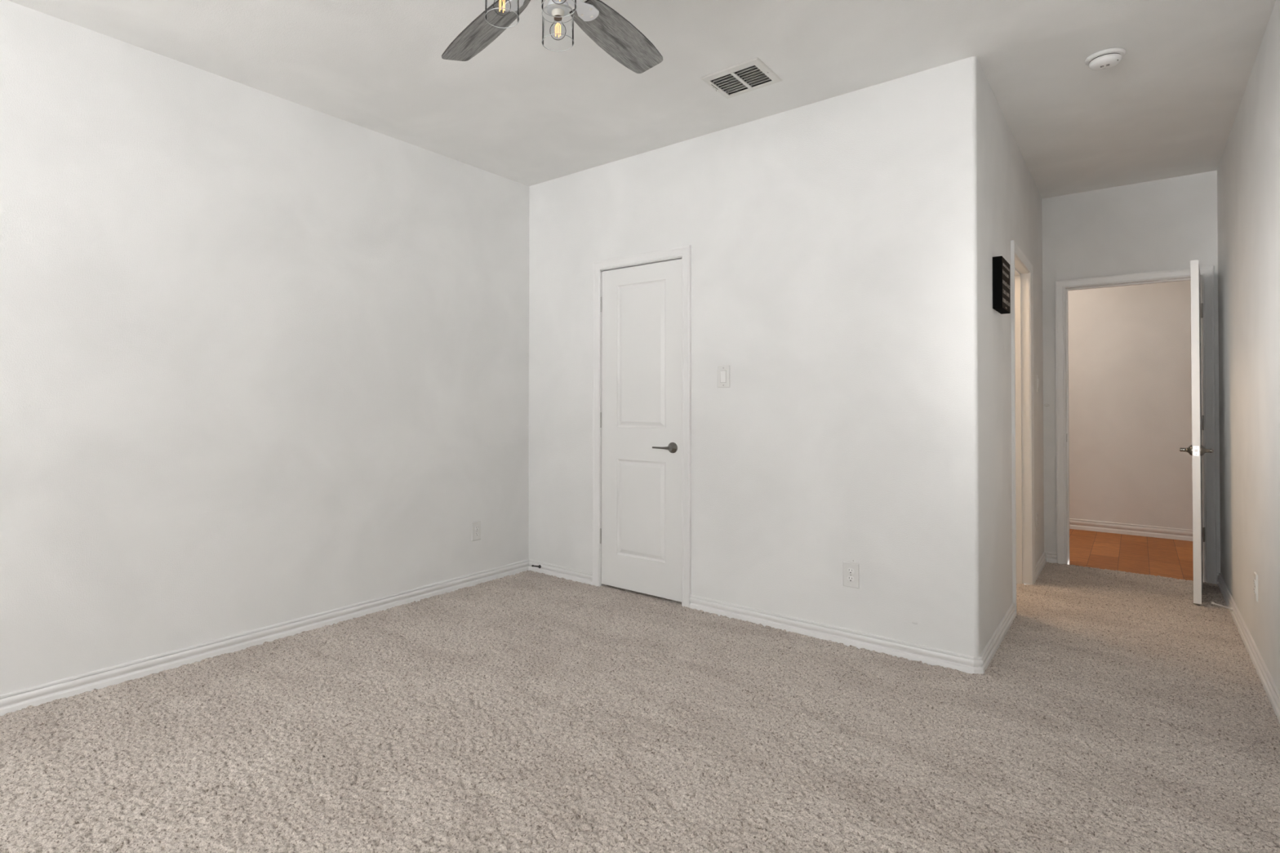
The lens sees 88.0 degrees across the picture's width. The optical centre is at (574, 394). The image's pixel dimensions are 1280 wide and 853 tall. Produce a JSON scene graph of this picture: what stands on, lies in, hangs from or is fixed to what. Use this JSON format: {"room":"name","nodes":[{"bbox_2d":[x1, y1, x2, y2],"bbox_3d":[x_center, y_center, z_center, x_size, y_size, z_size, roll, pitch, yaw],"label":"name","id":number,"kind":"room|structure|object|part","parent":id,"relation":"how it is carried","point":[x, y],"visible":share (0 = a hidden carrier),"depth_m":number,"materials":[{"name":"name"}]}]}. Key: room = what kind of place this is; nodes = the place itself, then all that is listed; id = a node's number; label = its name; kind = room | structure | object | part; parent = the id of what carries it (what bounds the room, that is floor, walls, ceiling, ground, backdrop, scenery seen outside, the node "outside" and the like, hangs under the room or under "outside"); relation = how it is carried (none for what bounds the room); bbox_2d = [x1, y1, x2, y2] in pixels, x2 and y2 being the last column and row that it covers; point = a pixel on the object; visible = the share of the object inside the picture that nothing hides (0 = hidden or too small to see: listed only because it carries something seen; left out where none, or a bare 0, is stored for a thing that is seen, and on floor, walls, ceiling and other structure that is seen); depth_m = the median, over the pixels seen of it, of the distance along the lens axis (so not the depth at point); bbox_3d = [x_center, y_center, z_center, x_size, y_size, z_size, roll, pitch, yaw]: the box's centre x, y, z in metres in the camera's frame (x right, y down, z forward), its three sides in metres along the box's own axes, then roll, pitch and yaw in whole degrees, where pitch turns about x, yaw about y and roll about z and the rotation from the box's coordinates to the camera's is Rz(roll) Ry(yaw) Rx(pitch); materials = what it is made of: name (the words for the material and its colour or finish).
{"room":"empty bedroom","nodes":[
{"label":"empty bedroom","id":0,"kind":"room"},
{"bbox_2d":[0,0,529,694],"bbox_3d":[-2.026,-0.135,2.808,0.120,2.760,6.740,0,-1,40],"label":"wall","id":1,"kind":"structure","parent":0,"point":[264,356],"depth_m":3.13,"materials":[{"name":"paint"}]},
{"bbox_2d":[0,559,528,715],"bbox_3d":[-2.204,1.190,2.483,0.016,0.087,5.800,0,-1,40],"label":"baseboard","id":2,"kind":"structure","parent":1,"relation":"attached to","point":[11,702],"depth_m":3.13,"materials":[{"name":"white paint"}]},
{"bbox_2d":[471,520,480,541],"bbox_3d":[-0.643,0.898,4.323,0.009,0.122,0.078,0,-1,40],"label":"wall outlet","id":3,"kind":"object","parent":1,"relation":"attached to","point":[476,526],"visible":1,"depth_m":4.32,"materials":[{"name":"white plastic"}]},
{"bbox_2d":[0,528,1279,852],"bbox_3d":[1.426,1.252,2.437,5.600,0.071,10.440,0,-1,40],"label":"floor","id":4,"kind":"structure","parent":0,"point":[528,711],"depth_m":2.35,"materials":[{"name":"carpet"}]},
{"bbox_2d":[8,0,1275,198],"bbox_3d":[1.347,-1.562,2.462,5.720,0.100,10.560,0,-1,40],"label":"ceiling","id":5,"kind":"structure","parent":0,"point":[521,110],"depth_m":3.02,"materials":[{"name":"paint"}]},
{"bbox_2d":[441,0,662,73],"bbox_3d":[-0.065,-1.325,2.044,1.246,0.389,1.214,0,-1,40],"label":"ceiling fan","id":6,"kind":"object","parent":5,"relation":"hanging from","point":[615,34],"visible":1,"depth_m":2.29,"materials":[{"name":"grey wood"}]},
{"bbox_3d":[-0.322,-1.283,2.329,0.142,0.006,0.480,-14,8,-35],"label":"fan blade","id":7,"kind":"part","parent":6,"relation":"part of","materials":[{"name":"grey wood"}]},
{"bbox_3d":[-0.218,-1.177,1.986,0.053,0.065,0.053,0,-1,40],"label":"light bulb","id":8,"kind":"part","parent":6,"relation":"part of","materials":[{"name":"clear glass"}]},
{"bbox_3d":[-0.218,-1.182,1.986,0.104,0.101,0.104,0,-1,40],"label":"lamp shade","id":9,"kind":"part","parent":6,"relation":"part of","materials":[{"name":"clear glass"}]},
{"bbox_2d":[551,8,564,18],"bbox_3d":[-0.054,-1.222,2.122,0.041,0.018,0.041,0,-1,40],"label":"socket","id":10,"kind":"object","parent":6,"relation":"attached to","point":[555,11],"depth_m":2.11,"materials":[{"name":"beige ceramic"}]},
{"bbox_3d":[-0.054,-1.175,2.121,0.053,0.065,0.053,0,-1,40],"label":"light bulb","id":11,"kind":"part","parent":6,"relation":"part of","materials":[{"name":"clear glass"}]},
{"bbox_3d":[-0.054,-1.180,2.121,0.104,0.101,0.104,0,-1,40],"label":"lamp shade","id":12,"kind":"part","parent":6,"relation":"part of","materials":[{"name":"clear glass"}]},
{"bbox_3d":[-0.046,-1.182,1.928,0.104,0.101,0.104,0,-1,40],"label":"lamp shade","id":13,"kind":"part","parent":6,"relation":"part of","materials":[{"name":"clear glass"}]},
{"bbox_3d":[0.158,-1.258,2.333,0.142,0.006,0.480,-15,-9,34],"label":"fan blade","id":14,"kind":"part","parent":6,"relation":"part of","materials":[{"name":"grey wood"}]},
{"bbox_2d":[699,57,782,98],"bbox_3d":[0.797,-1.549,3.149,0.291,0.113,0.276,0,-1,40],"label":"ceiling vent","id":15,"kind":"object","parent":5,"relation":"in","point":[752,74],"visible":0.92,"depth_m":3.16,"materials":[{"name":"white metal"}]},
{"bbox_2d":[1084,47,1125,70],"bbox_3d":[2.357,-1.480,2.930,0.142,0.050,0.142,0,-1,40],"label":"smoke detector","id":16,"kind":"object","parent":5,"relation":"attached to","point":[1105,59],"visible":1,"depth_m":2.90,"materials":[{"name":"white plastic"}]},
{"bbox_2d":[528,56,983,667],"bbox_3d":[0.766,-0.118,3.858,2.768,2.760,0.121,0,-1,40],"label":"wall","id":17,"kind":"structure","parent":0,"point":[835,242],"depth_m":3.38,"materials":[{"name":"paint"}]},
{"bbox_2d":[599,258,681,602],"bbox_3d":[0.393,0.213,4.081,0.610,2.026,0.092,0,-1,40],"label":"door","id":18,"kind":"structure","parent":17,"relation":"in","point":[640,537],"depth_m":4.07,"materials":[{"name":"white paint"}]},
{"bbox_3d":[0.567,0.320,3.909,0.065,0.065,0.056,0,-1,40],"label":"lever handle","id":19,"kind":"part","parent":18,"relation":"part of","materials":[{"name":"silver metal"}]},
{"bbox_2d":[591,244,691,608],"bbox_3d":[0.437,0.194,4.124,0.728,2.125,0.139,0,-1,40],"label":"door frame","id":20,"kind":"structure","parent":17,"relation":"attached to","point":[684,252],"depth_m":3.91,"materials":[{"name":"white paint"}]},
{"bbox_2d":[717,365,729,387],"bbox_3d":[0.838,-0.099,3.712,0.079,0.125,0.010,0,-1,40],"label":"light switch","id":21,"kind":"object","parent":17,"relation":"attached to","point":[723,371],"visible":1,"depth_m":3.71,"materials":[{"name":"white plastic"}]},
{"bbox_2d":[528,559,1016,674],"bbox_3d":[1.069,1.215,4.179,2.768,0.087,1.060,0,-1,40],"label":"baseboard","id":22,"kind":"structure","parent":17,"relation":"attached to","point":[966,664],"depth_m":3.31,"materials":[{"name":"white paint"}]},
{"bbox_2d":[843,561,859,588],"bbox_3d":[1.363,0.893,3.252,0.078,0.122,0.009,0,-1,40],"label":"wall outlet","id":23,"kind":"object","parent":17,"relation":"attached to","point":[851,570],"visible":1,"depth_m":3.25,"materials":[{"name":"white plastic"}]},
{"bbox_2d":[847,576,853,582],"bbox_3d":[1.361,0.912,3.250,0.033,0.027,0.003,0,-1,40],"label":"receptacle","id":24,"kind":"object","parent":23,"relation":"attached to","point":[850,579],"depth_m":3.25,"materials":[{"name":"white plastic"}]},
{"bbox_2d":[847,568,853,574],"bbox_3d":[1.361,0.873,3.250,0.033,0.027,0.003,0,-1,40],"label":"receptacle","id":25,"kind":"object","parent":23,"relation":"attached to","point":[850,571],"depth_m":3.25,"materials":[{"name":"white plastic"}]},
{"bbox_2d":[980,66,1044,648],"bbox_3d":[2.651,-0.112,4.029,0.120,2.760,2.586,0,-1,40],"label":"wall","id":26,"kind":"structure","parent":0,"point":[1011,202],"depth_m":3.44,"materials":[{"name":"paint"}]},
{"bbox_2d":[992,255,1010,314],"bbox_3d":[2.154,-0.546,3.325,0.041,0.254,0.267,0,-1,40],"label":"wall sign","id":27,"kind":"object","parent":26,"relation":"attached to","point":[1001,267],"visible":1,"depth_m":3.23,"materials":[{"name":"black"}]},
{"bbox_2d":[1010,240,1035,613],"bbox_3d":[2.704,0.199,4.077,0.139,2.123,0.885,0,-1,40],"label":"door frame","id":28,"kind":"structure","parent":26,"relation":"attached to","point":[1021,268],"depth_m":4.35,"materials":[{"name":"white paint"}]},
{"bbox_2d":[1035,512,1038,531],"bbox_3d":[3.225,0.889,4.596,0.009,0.122,0.078,0,-1,40],"label":"wall outlet","id":29,"kind":"object","parent":26,"relation":"attached to","point":[1037,513],"visible":1,"depth_m":4.57,"materials":[{"name":"white plastic"}]},
{"bbox_2d":[1036,374,1039,391],"bbox_3d":[3.283,-0.077,4.671,0.010,0.125,0.079,0,-1,40],"label":"light switch","id":30,"kind":"object","parent":26,"relation":"attached to","point":[1037,379],"visible":1,"depth_m":4.66,"materials":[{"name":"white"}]},
{"bbox_2d":[1035,551,1056,582],"bbox_3d":[3.310,1.225,4.639,0.077,0.087,0.777,0,-1,40],"label":"baseboard","id":31,"kind":"structure","parent":26,"relation":"attached to","point":[1046,557],"depth_m":4.84,"materials":[{"name":"white paint"}]},
{"bbox_2d":[1067,280,1192,529],"bbox_3d":[5.231,-0.080,5.991,4.200,2.770,0.120,0,-1,40],"label":"wall","id":32,"kind":"structure","parent":0,"point":[1130,365],"depth_m":6.03,"materials":[{"name":"paint"}]},
{"bbox_2d":[1069,518,1192,541],"bbox_3d":[5.185,1.241,5.925,4.200,0.109,0.016,0,-1,40],"label":"baseboard","id":33,"kind":"structure","parent":32,"relation":"attached to","point":[1077,524],"depth_m":6.01,"materials":[{"name":"white paint"}]},
{"bbox_2d":[1042,170,1220,584],"bbox_3d":[3.936,-0.102,4.712,1.190,2.760,0.120,0,-1,40],"label":"wall","id":34,"kind":"structure","parent":0,"point":[1167,224],"depth_m":4.69,"materials":[{"name":"paint"}]},
{"bbox_2d":[1054,265,1216,584],"bbox_3d":[3.957,0.210,4.690,0.854,2.119,0.154,0,-1,40],"label":"door frame","id":35,"kind":"structure","parent":34,"relation":"attached to","point":[1206,273],"depth_m":4.60,"materials":[{"name":"white paint"}]},
{"bbox_2d":[1179,259,1213,604],"bbox_3d":[3.922,0.224,4.153,0.150,2.028,0.743,-1,-1,44],"label":"door","id":36,"kind":"structure","parent":34,"relation":"in","point":[1196,450],"depth_m":3.90,"materials":[{"name":"white paint"}]},
{"bbox_3d":[3.678,0.335,3.965,0.056,0.065,0.065,-1,-1,44],"label":"lever handle","id":37,"kind":"part","parent":36,"relation":"part of","materials":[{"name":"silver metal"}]},
{"bbox_3d":[3.666,0.334,3.889,0.025,0.057,0.002,-1,-1,44],"label":"latch plate","id":38,"kind":"part","parent":36,"relation":"part of","materials":[{"name":"silver metal"}]},
{"bbox_3d":[3.742,0.335,3.902,0.056,0.065,0.065,-1,-1,44],"label":"lever handle","id":39,"kind":"part","parent":36,"relation":"part of","materials":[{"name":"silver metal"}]},
{"bbox_2d":[1217,0,1279,693],"bbox_3d":[1.508,-0.148,1.036,0.120,2.760,8.626,0,-1,40],"label":"wall","id":40,"kind":"structure","parent":0,"point":[1248,171],"depth_m":3.05,"materials":[{"name":"paint"}]},
{"bbox_2d":[1211,601,1232,611],"bbox_3d":[3.640,1.194,3.705,0.090,0.038,0.025,0,-1,40],"label":"door stop","id":41,"kind":"object","parent":40,"relation":"attached to","point":[1212,602],"visible":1,"depth_m":3.70,"materials":[{"name":"silver metal"}]},
{"bbox_2d":[1217,573,1279,723],"bbox_3d":[1.492,1.182,1.112,0.018,0.087,8.506,0,-1,40],"label":"baseboard","id":42,"kind":"structure","parent":40,"relation":"attached to","point":[1272,691],"depth_m":3.05,"materials":[{"name":"white paint"}]},
{"bbox_2d":[1253,572,1257,601],"bbox_3d":[3.129,0.885,3.030,0.009,0.122,0.078,0,-1,40],"label":"wall outlet","id":43,"kind":"object","parent":40,"relation":"attached to","point":[1255,575],"visible":1,"depth_m":3.00,"materials":[{"name":"white plastic"}]}
]}

